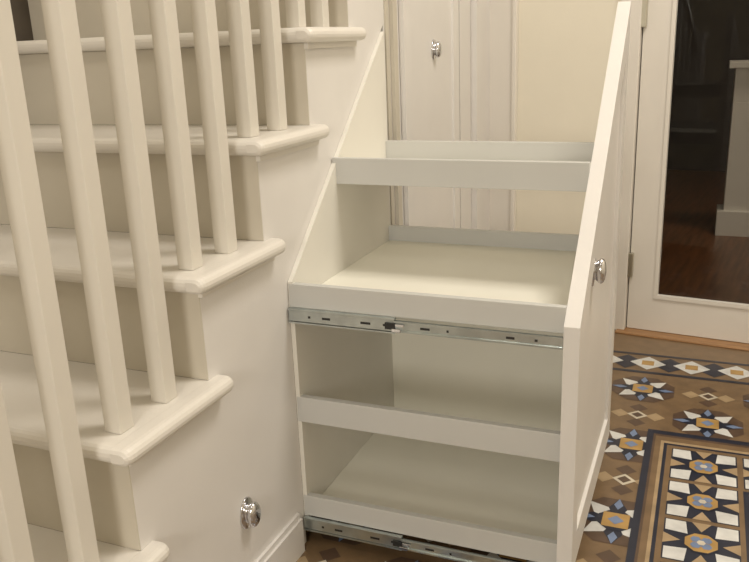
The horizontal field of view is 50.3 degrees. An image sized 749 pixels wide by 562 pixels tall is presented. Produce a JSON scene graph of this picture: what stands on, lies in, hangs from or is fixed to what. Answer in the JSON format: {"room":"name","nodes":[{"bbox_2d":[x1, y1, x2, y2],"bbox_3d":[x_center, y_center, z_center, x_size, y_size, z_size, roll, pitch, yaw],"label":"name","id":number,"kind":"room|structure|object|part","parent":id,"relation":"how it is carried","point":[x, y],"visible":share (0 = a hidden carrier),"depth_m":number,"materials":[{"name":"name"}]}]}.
{"room":"hallway with staircase","nodes":[
{"label":"hallway with staircase","id":0,"kind":"room"},
{"bbox_2d":[28,294,748,561],"bbox_3d":[0.322,0.776,0.902,3.340,0.009,4.600,5,18,22],"label":"floor","id":1,"kind":"structure","parent":0,"point":[672,484],"depth_m":1.92,"materials":[{"name":"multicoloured tile"}]},
{"bbox_2d":[615,326,748,350],"bbox_3d":[1.266,0.199,2.707,0.840,0.007,0.210,7,19,29],"label":"trim","id":2,"kind":"structure","parent":1,"relation":"on","point":[627,331],"depth_m":2.73,"materials":[{"name":"brown wood"}]},
{"bbox_2d":[516,0,620,233],"bbox_3d":[1.131,-1.260,2.320,3.800,3.030,0.120,7,19,29],"label":"wall","id":3,"kind":"structure","parent":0,"point":[564,46],"depth_m":2.73,"materials":[{"name":"beige paint"}]},
{"bbox_2d":[489,0,518,230],"bbox_3d":[0.401,-0.883,2.783,0.205,2.100,0.028,7,19,29],"label":"trim","id":4,"kind":"structure","parent":3,"relation":"attached to","point":[504,14],"depth_m":2.81,"materials":[{"name":"paint"}]},
{"bbox_2d":[615,0,642,329],"bbox_3d":[1.224,-0.802,2.404,0.921,2.100,0.139,7,19,29],"label":"trim","id":5,"kind":"structure","parent":3,"relation":"attached to","point":[636,31],"depth_m":2.67,"materials":[{"name":"paint"}]},
{"bbox_2d":[627,0,648,276],"bbox_3d":[0.856,-0.837,2.541,0.024,1.715,0.018,7,19,29],"label":"hinges","id":6,"kind":"object","parent":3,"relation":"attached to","point":[644,16],"visible":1,"depth_m":2.54,"materials":[{"name":"metal"}]},
{"bbox_2d":[627,0,748,342],"bbox_3d":[1.212,-0.756,2.393,0.780,2.002,0.040,7,19,29],"label":"door","id":7,"kind":"structure","parent":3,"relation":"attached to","point":[645,312],"depth_m":2.69,"materials":[{"name":"paint"}]},
{"bbox_2d":[654,0,748,308],"bbox_3d":[1.205,-0.747,2.382,0.608,1.752,0.021,7,19,28],"label":"bead","id":8,"kind":"object","parent":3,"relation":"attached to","point":[675,2],"visible":1,"depth_m":2.65,"materials":[{"name":"paint"}]},
{"bbox_2d":[658,170,748,303],"bbox_3d":[2.518,-0.232,4.035,3.600,0.032,3.430,7,19,29],"label":"floor back room","id":9,"kind":"structure","parent":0,"point":[696,262],"depth_m":3.87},
{"bbox_2d":[667,0,748,171],"bbox_3d":[2.475,-1.656,3.636,3.800,2.930,3.570,7,19,29],"label":"wall","id":10,"kind":"structure","parent":0,"point":[710,34],"depth_m":5.78,"materials":[{"name":"black paint"}]},
{"bbox_3d":[0.222,0.886,0.837,3.420,0.085,4.550,5,18,22],"label":"floor","id":11,"kind":"structure","parent":0,"visible":0},
{"bbox_2d":[0,0,489,561],"bbox_3d":[-0.600,-1.016,1.457,0.952,3.310,3.185,5,18,22],"label":"staircase","id":12,"kind":"structure","parent":11,"relation":"on","point":[165,165],"depth_m":1.36,"materials":[{"name":"white wood"}]},
{"bbox_3d":[-0.223,0.426,1.457,0.026,0.064,0.044,5,18,22],"label":"knob","id":13,"kind":"part","parent":12,"relation":"part of","materials":[{"name":"silver metal"}]},
{"bbox_3d":[0.165,-0.482,2.250,0.013,1.476,0.475,5,18,22],"label":"panel","id":14,"kind":"part","parent":12,"relation":"part of","materials":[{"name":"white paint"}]},
{"bbox_3d":[0.174,-0.642,2.210,0.022,0.055,0.038,5,18,22],"label":"knob","id":15,"kind":"part","parent":12,"relation":"part of","materials":[{"name":"silver metal"}]},
{"bbox_2d":[288,1,630,561],"bbox_3d":[0.204,-0.033,1.685,0.575,1.044,0.592,5,18,22],"label":"storage unit","id":16,"kind":"object","parent":12,"relation":"attached to","point":[453,386],"visible":1,"depth_m":1.68,"materials":[{"name":"white wood"}]},
{"bbox_3d":[-0.063,-0.041,1.780,0.009,0.983,0.525,5,18,22],"label":"panel","id":17,"kind":"part","parent":16,"relation":"part of","materials":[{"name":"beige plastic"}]},
{"bbox_3d":[0.091,0.277,1.525,0.529,0.055,0.014,5,18,22],"label":"rail","id":18,"kind":"part","parent":16,"relation":"part of","materials":[{"name":"white wood"}]},
{"bbox_2d":[304,433,558,561],"bbox_3d":[0.196,0.417,1.813,0.529,0.047,0.524,5,18,22],"label":"tray","id":19,"kind":"object","parent":16,"relation":"on","point":[488,501],"depth_m":1.71,"materials":[{"name":"white wood"}]},
{"bbox_2d":[288,225,578,332],"bbox_3d":[0.178,-0.026,1.681,0.529,0.047,0.527,5,18,22],"label":"tray","id":20,"kind":"object","parent":16,"relation":"on","point":[495,278],"depth_m":1.64,"materials":[{"name":"white wood"}]},
{"bbox_2d":[332,140,594,191],"bbox_3d":[0.213,-0.255,1.721,0.529,0.055,0.302,5,18,22],"label":"tray","id":21,"kind":"object","parent":16,"relation":"on","point":[514,165],"depth_m":1.64,"materials":[{"name":"white wood"}]},
{"bbox_3d":[0.288,0.147,1.977,0.520,0.463,0.014,5,18,22],"label":"panel","id":22,"kind":"part","parent":16,"relation":"part of","materials":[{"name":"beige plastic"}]},
{"bbox_3d":[0.441,-0.025,1.585,0.027,1.021,0.592,5,18,22],"label":"panel","id":23,"kind":"part","parent":16,"relation":"part of","materials":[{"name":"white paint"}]},
{"bbox_3d":[0.415,-0.019,1.473,0.024,0.061,0.042,5,18,22],"label":"knob","id":24,"kind":"part","parent":16,"relation":"part of","materials":[{"name":"silver metal"}]},
{"bbox_2d":[715,60,748,236],"bbox_3d":[2.363,-0.621,3.804,1.300,0.860,0.210,5,18,22],"label":"fireplace mantel","id":25,"kind":"object","parent":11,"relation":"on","point":[732,216],"visible":1,"depth_m":3.98,"materials":[{"name":"paint"}]}
]}

